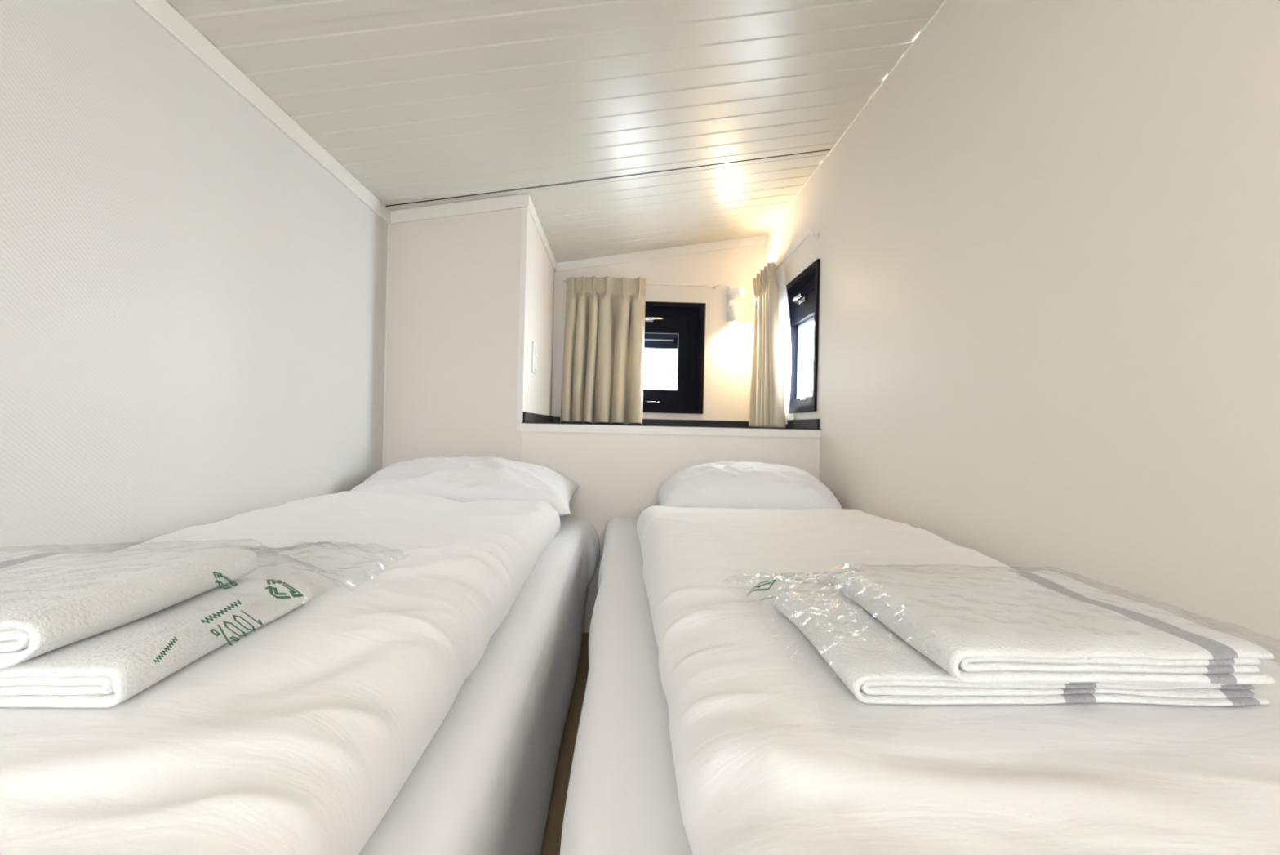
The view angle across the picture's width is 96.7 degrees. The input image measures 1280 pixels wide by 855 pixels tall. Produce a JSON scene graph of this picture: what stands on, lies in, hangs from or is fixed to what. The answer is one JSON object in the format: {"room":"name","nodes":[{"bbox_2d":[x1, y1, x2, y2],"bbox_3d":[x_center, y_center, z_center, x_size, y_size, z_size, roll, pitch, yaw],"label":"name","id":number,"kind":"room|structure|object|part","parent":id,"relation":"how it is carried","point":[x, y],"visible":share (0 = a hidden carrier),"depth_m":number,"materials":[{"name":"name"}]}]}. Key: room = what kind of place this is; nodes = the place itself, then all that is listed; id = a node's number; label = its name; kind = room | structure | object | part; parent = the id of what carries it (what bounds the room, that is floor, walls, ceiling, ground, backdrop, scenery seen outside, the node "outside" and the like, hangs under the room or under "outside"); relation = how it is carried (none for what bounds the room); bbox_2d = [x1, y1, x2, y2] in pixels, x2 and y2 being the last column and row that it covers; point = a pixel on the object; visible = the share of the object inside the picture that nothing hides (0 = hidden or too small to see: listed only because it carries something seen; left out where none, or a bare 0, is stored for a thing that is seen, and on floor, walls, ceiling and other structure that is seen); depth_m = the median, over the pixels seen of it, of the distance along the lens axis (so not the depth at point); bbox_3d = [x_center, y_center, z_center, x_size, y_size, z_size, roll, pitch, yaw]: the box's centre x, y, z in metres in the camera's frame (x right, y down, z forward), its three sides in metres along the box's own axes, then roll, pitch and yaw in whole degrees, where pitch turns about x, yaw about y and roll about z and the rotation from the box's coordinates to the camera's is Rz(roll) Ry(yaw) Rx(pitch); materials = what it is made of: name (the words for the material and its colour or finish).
{"room":"bedroom","nodes":[
{"label":"bedroom","id":0,"kind":"room"},
{"bbox_2d":[0,0,387,553],"bbox_3d":[-1.081,-0.021,0.114,0.080,1.834,4.800,1,0,-2],"label":"wall","id":1,"kind":"structure","parent":0,"point":[193,306],"depth_m":1.26,"materials":[{"name":"white paint"}]},
{"bbox_2d":[129,0,391,224],"bbox_3d":[-1.015,-0.910,0.103,0.012,0.056,4.780,1,0,-2],"label":"trim","id":2,"kind":"structure","parent":1,"relation":"attached to","point":[160,11],"depth_m":1.54,"materials":[{"name":"white wood"}]},
{"bbox_2d":[385,208,554,466],"bbox_3d":[-0.838,-0.071,3.033,0.600,1.932,1.060,1,0,-2],"label":"wall","id":3,"kind":"structure","parent":0,"point":[454,285],"depth_m":2.50,"materials":[{"name":"beige paint"}]},
{"bbox_2d":[382,223,390,468],"bbox_3d":[-1.118,0.001,2.491,0.008,1.778,0.006,1,0,-2],"label":"trim","id":4,"kind":"structure","parent":3,"relation":"attached to","point":[388,224],"depth_m":2.49,"materials":[{"name":"white wood"}]},
{"bbox_2d":[390,193,528,224],"bbox_3d":[-0.789,-0.959,2.497,0.598,0.152,0.010,1,0,-2],"label":"trim","id":5,"kind":"structure","parent":3,"relation":"attached to","point":[520,201],"depth_m":2.49,"materials":[{"name":"white wood"}]},
{"bbox_2d":[516,206,527,422],"bbox_3d":[-0.520,-0.499,2.510,0.025,0.949,0.004,1,0,-2],"label":"trim","id":6,"kind":"structure","parent":3,"relation":"attached to","point":[524,210],"depth_m":2.51,"materials":[{"name":"white wood"}]},
{"bbox_2d":[531,341,537,373],"bbox_3d":[-0.516,-0.342,2.793,0.016,0.150,0.082,1,0,-2],"label":"light switch","id":7,"kind":"object","parent":3,"relation":"attached to","point":[534,369],"visible":1,"depth_m":2.76,"materials":[{"name":"white plastic"}]},
{"bbox_2d":[522,412,553,422],"bbox_3d":[-0.533,-0.048,3.049,0.012,0.044,1.050,1,0,-2],"label":"baseboard","id":8,"kind":"structure","parent":3,"relation":"attached to","point":[526,416],"depth_m":2.84,"materials":[{"name":"black laminate"}]},
{"bbox_2d":[527,195,555,271],"bbox_3d":[-0.513,-1.002,3.042,0.010,0.055,1.060,1,0,-2],"label":"trim","id":9,"kind":"structure","parent":3,"relation":"attached to","point":[531,210],"depth_m":2.91,"materials":[{"name":"white wood"}]},
{"bbox_2d":[164,0,944,205],"bbox_3d":[-0.047,-1.099,0.054,1.974,0.374,4.818,1,0,-2],"label":"ceiling","id":10,"kind":"structure","parent":0,"point":[417,100],"depth_m":1.74,"materials":[{"name":"white wood"}]},
{"bbox_2d":[385,149,831,206],"bbox_3d":[-0.129,-1.107,2.468,1.934,0.366,0.012,1,0,-2],"label":"trim","id":11,"kind":"structure","parent":10,"relation":"attached to","point":[825,149],"depth_m":2.47,"materials":[{"name":"grey wood"}]},
{"bbox_2d":[540,631,589,854],"bbox_3d":[-0.095,0.948,0.100,2.134,0.060,4.900,1,0,-2],"label":"floor","id":12,"kind":"structure","parent":0,"point":[551,845],"depth_m":1.55,"materials":[{"name":"brown wood"}]},
{"bbox_2d":[358,515,599,854],"bbox_3d":[-0.614,0.642,1.375,0.947,0.523,2.247,1,0,-2],"label":"mattress","id":13,"kind":"object","parent":12,"relation":"on","point":[482,784],"visible":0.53,"depth_m":0.90,"materials":[{"name":"beige fabric"}]},
{"bbox_2d":[0,490,560,854],"bbox_3d":[-0.658,0.297,1.120,0.823,0.167,1.884,1,0,-2],"label":"duvet","id":14,"kind":"object","parent":13,"relation":"on","point":[299,735],"visible":0.78,"depth_m":0.54,"materials":[{"name":"white fabric"}]},
{"bbox_2d":[0,577,314,707],"bbox_3d":[-0.570,0.217,0.632,0.256,0.041,0.308,1,0,-2],"label":"folded towel","id":15,"kind":"object","parent":14,"relation":"on","point":[106,668],"visible":0.59,"depth_m":0.53,"materials":[{"name":"white fabric"}]},
{"bbox_2d":[153,571,303,662],"bbox_3d":[-0.646,0.188,0.745,0.469,0.090,0.608,1,0,-2],"label":"printed text","id":16,"kind":"object","parent":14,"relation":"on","point":[291,591],"visible":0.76,"depth_m":0.62,"materials":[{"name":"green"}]},
{"bbox_2d":[0,546,257,667],"bbox_3d":[-0.683,0.181,0.618,0.353,0.060,0.307,1,0,-2],"label":"folded towel","id":17,"kind":"object","parent":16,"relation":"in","point":[49,601],"visible":1,"depth_m":0.59,"materials":[{"name":"white fabric"}]},
{"bbox_2d":[350,456,579,516],"bbox_3d":[-0.683,0.242,2.274,0.851,0.248,0.441,1,0,-2],"label":"pillow","id":18,"kind":"object","parent":13,"relation":"on","point":[464,478],"visible":0.6,"depth_m":2.12,"materials":[{"name":"white fabric"}]},
{"bbox_2d":[560,517,692,854],"bbox_3d":[0.349,0.664,1.408,0.950,0.522,2.247,1,0,-2],"label":"mattress","id":19,"kind":"object","parent":12,"relation":"on","point":[622,796],"visible":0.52,"depth_m":0.74,"materials":[{"name":"beige fabric"}]},
{"bbox_2d":[657,461,842,509],"bbox_3d":[0.426,0.268,2.316,0.699,0.258,0.407,1,0,-2],"label":"pillow","id":20,"kind":"object","parent":19,"relation":"on","point":[721,484],"visible":0.56,"depth_m":2.15,"materials":[{"name":"white fabric"}]},
{"bbox_2d":[636,505,1279,854],"bbox_3d":[0.428,0.334,1.159,0.829,0.140,1.902,1,0,-2],"label":"duvet","id":21,"kind":"object","parent":19,"relation":"on","point":[774,753],"visible":0.8,"depth_m":0.51,"materials":[{"name":"white fabric"}]},
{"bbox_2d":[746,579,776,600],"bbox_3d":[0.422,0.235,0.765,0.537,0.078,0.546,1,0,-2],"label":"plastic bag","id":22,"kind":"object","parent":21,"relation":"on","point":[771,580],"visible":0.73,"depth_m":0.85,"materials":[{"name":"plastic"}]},
{"bbox_2d":[773,589,1270,705],"bbox_3d":[0.422,0.260,0.718,0.444,0.037,0.304,1,0,-2],"label":"folded towel","id":23,"kind":"object","parent":21,"relation":"on","point":[877,665],"visible":0.48,"depth_m":0.58,"materials":[{"name":"white fabric"}]},
{"bbox_2d":[834,569,1275,684],"bbox_3d":[0.450,0.225,0.690,0.326,0.041,0.302,1,0,-2],"label":"folded towel","id":24,"kind":"object","parent":23,"relation":"on","point":[1045,625],"visible":1,"depth_m":0.58,"materials":[{"name":"white fabric"}]},
{"bbox_2d":[386,150,830,262],"bbox_3d":[-0.149,-1.107,3.089,1.974,0.374,1.230,1,0,-2],"label":"ceiling","id":25,"kind":"structure","parent":0,"point":[586,220],"depth_m":2.87,"materials":[{"name":"white wood"}]},
{"bbox_2d":[551,244,766,421],"bbox_3d":[0.141,-0.170,3.656,1.514,2.171,0.120,1,0,-2],"label":"wall","id":26,"kind":"structure","parent":0,"point":[728,346],"depth_m":3.60,"materials":[{"name":"beige paint"}]},
{"bbox_2d":[562,279,720,289],"bbox_3d":[0.013,-0.895,3.555,0.985,0.025,0.070,1,0,-2],"label":"curtain rod","id":27,"kind":"object","parent":26,"relation":"attached to","point":[714,286],"visible":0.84,"depth_m":3.54,"materials":[{"name":"white metal"}]},
{"bbox_2d":[560,275,645,424],"bbox_3d":[-0.228,-0.476,3.501,0.514,0.903,0.152,1,0,-2],"label":"curtain","id":28,"kind":"object","parent":27,"relation":"hanging from","point":[603,366],"visible":1,"depth_m":3.47,"materials":[{"name":"beige fabric"}]},
{"bbox_3d":[0.013,-0.895,3.530,0.945,0.011,0.011,1,0,-2],"label":"rod","id":29,"kind":"part","parent":27,"relation":"part of","materials":[{"name":"white metal"}]},
{"bbox_2d":[552,416,749,426],"bbox_3d":[0.110,-0.033,3.590,1.310,0.040,0.012,1,0,-2],"label":"baseboard","id":30,"kind":"structure","parent":26,"relation":"attached to","point":[556,419],"depth_m":3.59,"materials":[{"name":"black laminate"}]},
{"bbox_2d":[555,235,766,271],"bbox_3d":[0.139,-1.099,3.589,1.324,0.274,0.010,1,0,-2],"label":"trim","id":31,"kind":"structure","parent":26,"relation":"attached to","point":[756,240],"depth_m":3.58,"materials":[{"name":"white wood"}]},
{"bbox_2d":[642,301,705,413],"bbox_3d":[0.032,-0.444,3.633,0.746,0.699,0.107,1,0,-2],"label":"window","id":32,"kind":"structure","parent":26,"relation":"in","point":[679,326],"depth_m":3.64,"materials":[{"name":"black metal"}]},
{"bbox_3d":[0.075,-0.687,3.605,0.137,0.021,0.048,1,0,-2],"label":"lever","id":33,"kind":"part","parent":32,"relation":"part of","materials":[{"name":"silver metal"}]},
{"bbox_2d":[726,285,745,322],"bbox_3d":[0.598,-0.776,3.568,0.114,0.236,0.087,1,0,40],"label":"wall lamp","id":34,"kind":"object","parent":26,"relation":"attached to","point":[733,293],"visible":1,"depth_m":3.55,"materials":[{"name":"white plastic"}]},
{"bbox_3d":[0.587,-0.779,3.599,0.064,0.230,0.022,1,0,-2],"label":"plate","id":35,"kind":"part","parent":34,"relation":"part of","materials":[{"name":"white plastic"}]},
{"bbox_2d":[520,431,820,632],"bbox_3d":[0.133,0.460,2.577,1.334,0.916,0.080,1,0,-2],"label":"wall","id":36,"kind":"structure","parent":0,"point":[617,475],"depth_m":2.53,"materials":[{"name":"beige paint"}]},
{"bbox_2d":[516,422,821,437],"bbox_3d":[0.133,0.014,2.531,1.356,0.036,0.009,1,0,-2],"label":"trim","id":37,"kind":"structure","parent":36,"relation":"attached to","point":[520,426],"depth_m":2.53,"materials":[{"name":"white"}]},
{"bbox_2d":[765,0,1279,662],"bbox_3d":[0.937,-0.136,0.702,0.120,2.152,5.840,1,0,-2],"label":"wall","id":38,"kind":"structure","parent":0,"point":[1047,246],"depth_m":1.15,"materials":[{"name":"white paint"}]},
{"bbox_2d":[775,231,819,269],"bbox_3d":[0.787,-0.894,3.076,0.054,0.025,0.940,1,0,-2],"label":"curtain rod","id":39,"kind":"object","parent":38,"relation":"attached to","point":[811,233],"visible":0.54,"depth_m":2.74,"materials":[{"name":"white metal"}]},
{"bbox_2d":[748,260,791,427],"bbox_3d":[0.725,-0.452,3.225,0.093,0.912,0.600,1,0,-2],"label":"curtain","id":40,"kind":"object","parent":39,"relation":"hanging from","point":[771,367],"visible":1,"depth_m":3.09,"materials":[{"name":"beige fabric"}]},
{"bbox_2d":[785,418,819,428],"bbox_3d":[0.788,-0.018,3.093,0.012,0.044,1.050,1,0,-2],"label":"baseboard","id":41,"kind":"structure","parent":38,"relation":"attached to","point":[805,423],"depth_m":2.74,"materials":[{"name":"black laminate"}]},
{"bbox_2d":[786,258,820,413],"bbox_3d":[0.856,-0.424,2.985,0.122,0.699,0.746,1,0,-2],"label":"window","id":42,"kind":"structure","parent":38,"relation":"in","point":[803,291],"depth_m":2.95,"materials":[{"name":"black metal"}]},
{"bbox_3d":[0.825,-0.668,2.947,0.048,0.021,0.137,1,0,-2],"label":"lever","id":43,"kind":"part","parent":42,"relation":"part of","materials":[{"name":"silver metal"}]},
{"bbox_3d":[0.874,-0.424,2.986,0.055,0.642,0.676,1,0,-2],"label":"sash","id":44,"kind":"part","parent":42,"relation":"part of","materials":[{"name":"black"}]},
{"bbox_2d":[766,0,946,235],"bbox_3d":[0.901,-1.212,0.697,0.009,0.009,5.840,1,0,-2],"label":"trim","id":45,"kind":"structure","parent":38,"relation":"attached to","point":[944,1],"depth_m":2.09,"materials":[{"name":"white wood"}]}
]}

